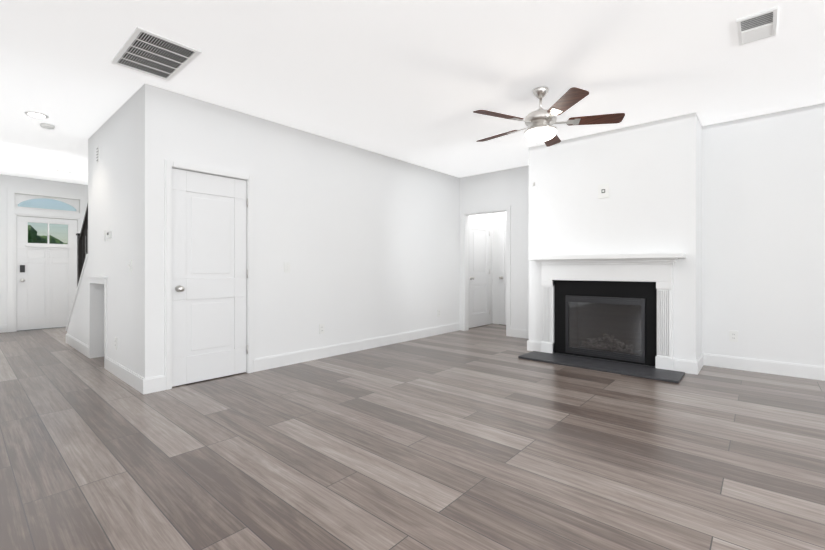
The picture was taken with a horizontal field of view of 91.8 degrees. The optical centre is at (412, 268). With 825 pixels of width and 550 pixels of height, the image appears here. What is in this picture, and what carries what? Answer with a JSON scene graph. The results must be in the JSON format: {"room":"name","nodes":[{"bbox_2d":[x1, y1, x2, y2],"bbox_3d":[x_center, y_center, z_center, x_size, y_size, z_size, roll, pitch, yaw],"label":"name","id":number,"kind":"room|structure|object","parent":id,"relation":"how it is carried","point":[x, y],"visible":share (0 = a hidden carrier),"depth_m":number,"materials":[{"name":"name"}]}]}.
{"room":"living room","nodes":[
{"label":"living room","id":0,"kind":"room"},
{"bbox_2d":[0,174,87,324],"bbox_3d":[-7.270,-0.270,6.816,0.120,2.740,3.880,0,0,41],"label":"wall","id":1,"kind":"structure","parent":0,"point":[6,181],"depth_m":6.96,"materials":[{"name":"paint"}]},
{"bbox_2d":[0,324,6,332],"bbox_3d":[-6.857,1.032,7.185,0.016,0.135,2.540,0,0,41],"label":"baseboard","id":2,"kind":"structure","parent":1,"relation":"attached to","point":[3,328],"depth_m":6.92,"materials":[{"name":"white paint"}]},
{"bbox_2d":[7,187,85,331],"bbox_3d":[-6.743,-0.163,7.405,0.138,2.525,1.080,0,0,41],"label":"trim","id":3,"kind":"structure","parent":1,"relation":"attached to","point":[14,209],"depth_m":7.06,"materials":[{"name":"white paint"}]},
{"bbox_2d":[21,198,75,210],"bbox_3d":[-6.746,-1.213,7.408,0.006,0.223,0.828,0,0,41],"label":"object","id":4,"kind":"object","parent":3,"relation":"in","point":[46,198],"depth_m":7.40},
{"bbox_2d":[17,216,77,330],"bbox_3d":[-6.728,0.075,7.391,0.065,2.030,0.834,0,0,41],"label":"front door","id":5,"kind":"structure","parent":1,"relation":"in","point":[46,290],"depth_m":7.35,"materials":[{"name":"white paint"}]},
{"bbox_2d":[20,265,24,281],"bbox_3d":[-6.920,0.081,7.098,0.072,0.302,0.064,0,0,41],"label":"door lock","id":6,"kind":"object","parent":5,"relation":"attached to","point":[22,268],"visible":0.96,"depth_m":7.10,"materials":[{"name":"grey metal"}]},
{"bbox_2d":[103,284,103,356],"bbox_3d":[-3.358,0.625,5.060,0.780,0.950,0.750,0,0,41],"label":"wall","id":7,"kind":"structure","parent":0,"point":[103,320],"depth_m":5.02,"materials":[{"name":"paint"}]},
{"bbox_2d":[67,87,140,375],"bbox_3d":[-3.769,-0.270,4.841,3.610,2.740,0.120,0,0,41],"label":"wall","id":8,"kind":"structure","parent":0,"point":[114,189],"depth_m":4.18,"materials":[{"name":"paint"}]},
{"bbox_2d":[66,254,87,330],"bbox_3d":[-4.589,0.366,5.559,1.430,1.117,0.150,0,0,41],"label":"trim","id":9,"kind":"structure","parent":8,"relation":"attached to","point":[83,268],"depth_m":5.44,"materials":[{"name":"white paint"}]},
{"bbox_2d":[76,204,87,286],"bbox_3d":[-4.364,-0.306,5.362,0.832,1.413,0.104,0,0,41],"label":"stair railing","id":10,"kind":"object","parent":9,"relation":"on","point":[81,245],"visible":0.5,"depth_m":5.52,"materials":[{"name":"black metal"}]},
{"bbox_2d":[86,276,107,367],"bbox_3d":[-3.696,0.593,4.674,0.904,1.014,0.035,0,0,41],"label":"door frame","id":11,"kind":"structure","parent":8,"relation":"attached to","point":[98,279],"depth_m":4.45,"materials":[{"name":"white paint"}]},
{"bbox_2d":[96,147,98,161],"bbox_3d":[-3.688,-1.340,4.684,0.090,0.170,0.008,0,0,41],"label":"door chime","id":12,"kind":"object","parent":8,"relation":"attached to","point":[97,154],"visible":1,"depth_m":4.67,"materials":[{"name":"white plastic"}]},
{"bbox_2d":[66,334,143,393],"bbox_3d":[-3.769,1.032,4.751,3.730,0.135,0.016,0,0,41],"label":"baseboard","id":13,"kind":"structure","parent":8,"relation":"attached to","point":[134,380],"depth_m":4.09,"materials":[{"name":"white paint"}]},
{"bbox_2d":[107,230,111,238],"bbox_3d":[-3.271,-0.370,4.310,0.110,0.085,0.022,0,0,41],"label":"thermostat","id":14,"kind":"object","parent":8,"relation":"attached to","point":[109,234],"visible":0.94,"depth_m":4.28,"materials":[{"name":"white plastic"}]},
{"bbox_2d":[141,83,492,377],"bbox_3d":[-0.426,-0.270,5.829,0.120,2.740,6.010,0,0,41],"label":"wall","id":15,"kind":"structure","parent":0,"point":[365,243],"depth_m":4.86,"materials":[{"name":"paint"}]},
{"bbox_2d":[172,168,245,386],"bbox_3d":[-2.008,0.078,3.984,0.035,2.028,0.714,0,0,41],"label":"closet door","id":16,"kind":"structure","parent":15,"relation":"in","point":[209,273],"depth_m":3.95,"materials":[{"name":"white paint"}]},
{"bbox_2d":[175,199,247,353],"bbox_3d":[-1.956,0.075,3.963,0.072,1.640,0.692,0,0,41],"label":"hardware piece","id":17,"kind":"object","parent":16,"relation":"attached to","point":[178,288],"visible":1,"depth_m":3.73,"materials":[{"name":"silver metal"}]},
{"bbox_2d":[164,159,253,389],"bbox_3d":[-2.020,0.049,3.995,0.139,2.102,0.844,0,0,41],"label":"trim","id":18,"kind":"structure","parent":15,"relation":"attached to","point":[169,165],"depth_m":3.80,"materials":[{"name":"white paint"}]},
{"bbox_2d":[143,323,459,393],"bbox_3d":[-0.756,1.032,5.349,0.016,0.135,4.886,0,0,41],"label":"baseboard","id":19,"kind":"structure","parent":15,"relation":"attached to","point":[153,384],"depth_m":5.00,"materials":[{"name":"white paint"}]},
{"bbox_2d":[319,324,323,333],"bbox_3d":[-1.118,0.740,4.939,0.010,0.120,0.075,0,0,41],"label":"outlet","id":20,"kind":"object","parent":15,"relation":"attached to","point":[321,328],"visible":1,"depth_m":4.93,"materials":[{"name":"white plastic"}]},
{"bbox_2d":[469,218,488,327],"bbox_3d":[1.268,0.077,7.642,0.030,2.030,0.730,0,0,41],"label":"door","id":21,"kind":"structure","parent":15,"relation":"in","point":[479,272],"depth_m":7.61,"materials":[{"name":"white paint"}]},
{"bbox_2d":[469,215,489,324],"bbox_3d":[1.258,0.049,7.651,0.014,2.102,0.854,0,0,41],"label":"door frame","id":22,"kind":"structure","parent":15,"relation":"attached to","point":[479,218],"depth_m":7.95,"materials":[{"name":"white paint"}]},
{"bbox_2d":[0,324,824,549],"bbox_3d":[-1.316,1.160,3.810,15.200,0.120,12.800,0,0,41],"label":"floor","id":23,"kind":"structure","parent":0,"point":[484,437],"depth_m":2.36,"materials":[{"name":"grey wood"}]},
{"bbox_2d":[518,253,685,382],"bbox_3d":[2.235,0.469,4.747,1.670,1.262,0.948,0,0,41],"label":"fireplace","id":24,"kind":"object","parent":23,"relation":"on","point":[601,311],"visible":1,"depth_m":4.70,"materials":[{"name":"wood"}]},
{"bbox_2d":[0,0,824,184],"bbox_3d":[-1.316,-1.700,3.810,15.200,0.120,12.800,0,0,41],"label":"ceiling","id":25,"kind":"structure","parent":0,"point":[417,82],"depth_m":3.26,"materials":[{"name":"paint"}]},
{"bbox_2d":[25,111,48,118],"bbox_3d":[-3.996,-1.635,4.256,0.190,0.008,0.190,0,0,41],"label":"recessed light","id":26,"kind":"object","parent":25,"relation":"in","point":[37,115],"visible":1,"depth_m":4.24,"materials":[{"name":"white plastic"}]},
{"bbox_2d":[40,123,54,128],"bbox_3d":[-4.158,-1.619,4.557,0.130,0.040,0.130,0,0,41],"label":"smoke detector","id":27,"kind":"object","parent":25,"relation":"attached to","point":[46,126],"visible":1,"depth_m":4.52,"materials":[{"name":"white plastic"}]},
{"bbox_2d":[111,26,201,80],"bbox_3d":[-1.988,-1.634,3.089,0.700,0.012,0.410,0,0,41],"label":"ceiling vent","id":28,"kind":"object","parent":25,"relation":"in","point":[144,51],"visible":1,"depth_m":3.06,"materials":[{"name":"white metal"}]},
{"bbox_2d":[473,87,624,146],"bbox_3d":[1.159,-1.399,3.700,1.331,0.482,1.352,0,0,41],"label":"ceiling fan","id":29,"kind":"object","parent":25,"relation":"hanging from","point":[539,123],"visible":1,"depth_m":3.56,"materials":[{"name":"brown wood"}]},
{"bbox_2d":[736,6,777,45],"bbox_3d":[2.329,-1.631,2.706,0.200,0.016,0.380,0,0,41],"label":"ceiling vent","id":30,"kind":"object","parent":25,"relation":"in","point":[762,25],"visible":0.98,"depth_m":2.69,"materials":[{"name":"white metal"}]},
{"bbox_2d":[460,165,528,329],"bbox_3d":[1.489,-0.270,6.711,1.840,2.740,0.120,0,0,41],"label":"wall","id":31,"kind":"structure","parent":0,"point":[505,187],"depth_m":6.49,"materials":[{"name":"paint"}]},
{"bbox_2d":[461,205,510,335],"bbox_3d":[1.274,0.029,6.890,0.964,2.142,0.134,0,0,41],"label":"door frame","id":32,"kind":"structure","parent":31,"relation":"attached to","point":[465,214],"depth_m":7.12,"materials":[{"name":"white paint"}]},
{"bbox_2d":[460,323,528,338],"bbox_3d":[1.489,1.032,6.620,1.720,0.135,0.016,0,0,41],"label":"baseboard","id":33,"kind":"structure","parent":31,"relation":"attached to","point":[520,333],"depth_m":6.41,"materials":[{"name":"white paint"}]},
{"bbox_2d":[493,212,505,324],"bbox_3d":[2.046,-0.270,7.765,1.290,2.740,0.120,0,0,41],"label":"wall","id":34,"kind":"structure","parent":0,"point":[498,215],"depth_m":8.03,"materials":[{"name":"paint"}]},
{"bbox_2d":[496,218,505,323],"bbox_3d":[2.013,0.049,7.704,0.884,2.102,0.014,0,0,41],"label":"door frame","id":35,"kind":"structure","parent":34,"relation":"attached to","point":[497,267],"depth_m":7.97,"materials":[{"name":"white paint"}]},
{"bbox_2d":[499,221,505,324],"bbox_3d":[2.005,0.077,7.695,0.760,2.030,0.030,0,0,41],"label":"door","id":36,"kind":"structure","parent":34,"relation":"in","point":[502,271],"depth_m":7.88,"materials":[{"name":"white paint"}]},
{"bbox_2d":[529,112,701,366],"bbox_3d":[2.592,-0.270,5.167,1.855,2.740,0.990,0,0,41],"label":"wall","id":37,"kind":"structure","parent":0,"point":[650,173],"depth_m":4.60,"materials":[{"name":"paint"}]},
{"bbox_2d":[598,183,608,198],"bbox_3d":[2.279,-0.930,4.774,0.120,0.170,0.012,0,0,41],"label":"outlet plate","id":38,"kind":"object","parent":37,"relation":"attached to","point":[603,190],"visible":1,"depth_m":4.77,"materials":[{"name":"white plastic"}]},
{"bbox_2d":[527,340,703,374],"bbox_3d":[2.548,1.032,5.115,1.887,0.135,0.886,0,0,41],"label":"baseboard","id":39,"kind":"structure","parent":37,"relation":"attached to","point":[689,366],"depth_m":4.27,"materials":[{"name":"white paint"}]},
{"bbox_2d":[702,103,824,366],"bbox_3d":[4.926,-0.270,3.277,4.145,2.740,0.120,0,0,41],"label":"wall","id":40,"kind":"structure","parent":0,"point":[763,235],"depth_m":4.23,"materials":[{"name":"paint"}]},
{"bbox_2d":[729,330,737,341],"bbox_3d":[3.537,0.740,4.405,0.075,0.120,0.010,0,0,41],"label":"outlet","id":41,"kind":"object","parent":40,"relation":"attached to","point":[733,336],"visible":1,"depth_m":4.40,"materials":[{"name":"white plastic"}]},
{"bbox_2d":[704,353,824,380],"bbox_3d":[4.842,1.032,3.260,4.009,0.135,0.016,0,0,41],"label":"baseboard","id":42,"kind":"structure","parent":40,"relation":"attached to","point":[780,368],"depth_m":4.22,"materials":[{"name":"white paint"}]},
{"label":"outside","id":43,"kind":"structure","parent":0,"visible":0},
{"bbox_3d":[-27.888,1.350,24.414,54.070,0.200,80.000,0,0,41],"label":"lawn","id":44,"kind":"structure","parent":43,"visible":0},
{"bbox_2d":[28,225,56,243],"bbox_3d":[-26.215,-0.864,27.386,2.875,4.229,2.798,0,0,41],"label":"tree","id":45,"kind":"object","parent":44,"relation":"on","point":[34,236],"depth_m":27.03,"materials":[{"name":"green plant"}]},
{"bbox_2d":[49,235,66,243],"bbox_3d":[-27.005,-0.660,30.308,2.845,3.821,2.817,0,0,41],"label":"tree","id":46,"kind":"object","parent":44,"relation":"on","point":[55,239],"depth_m":30.28,"materials":[{"name":"green plant"}]}
]}

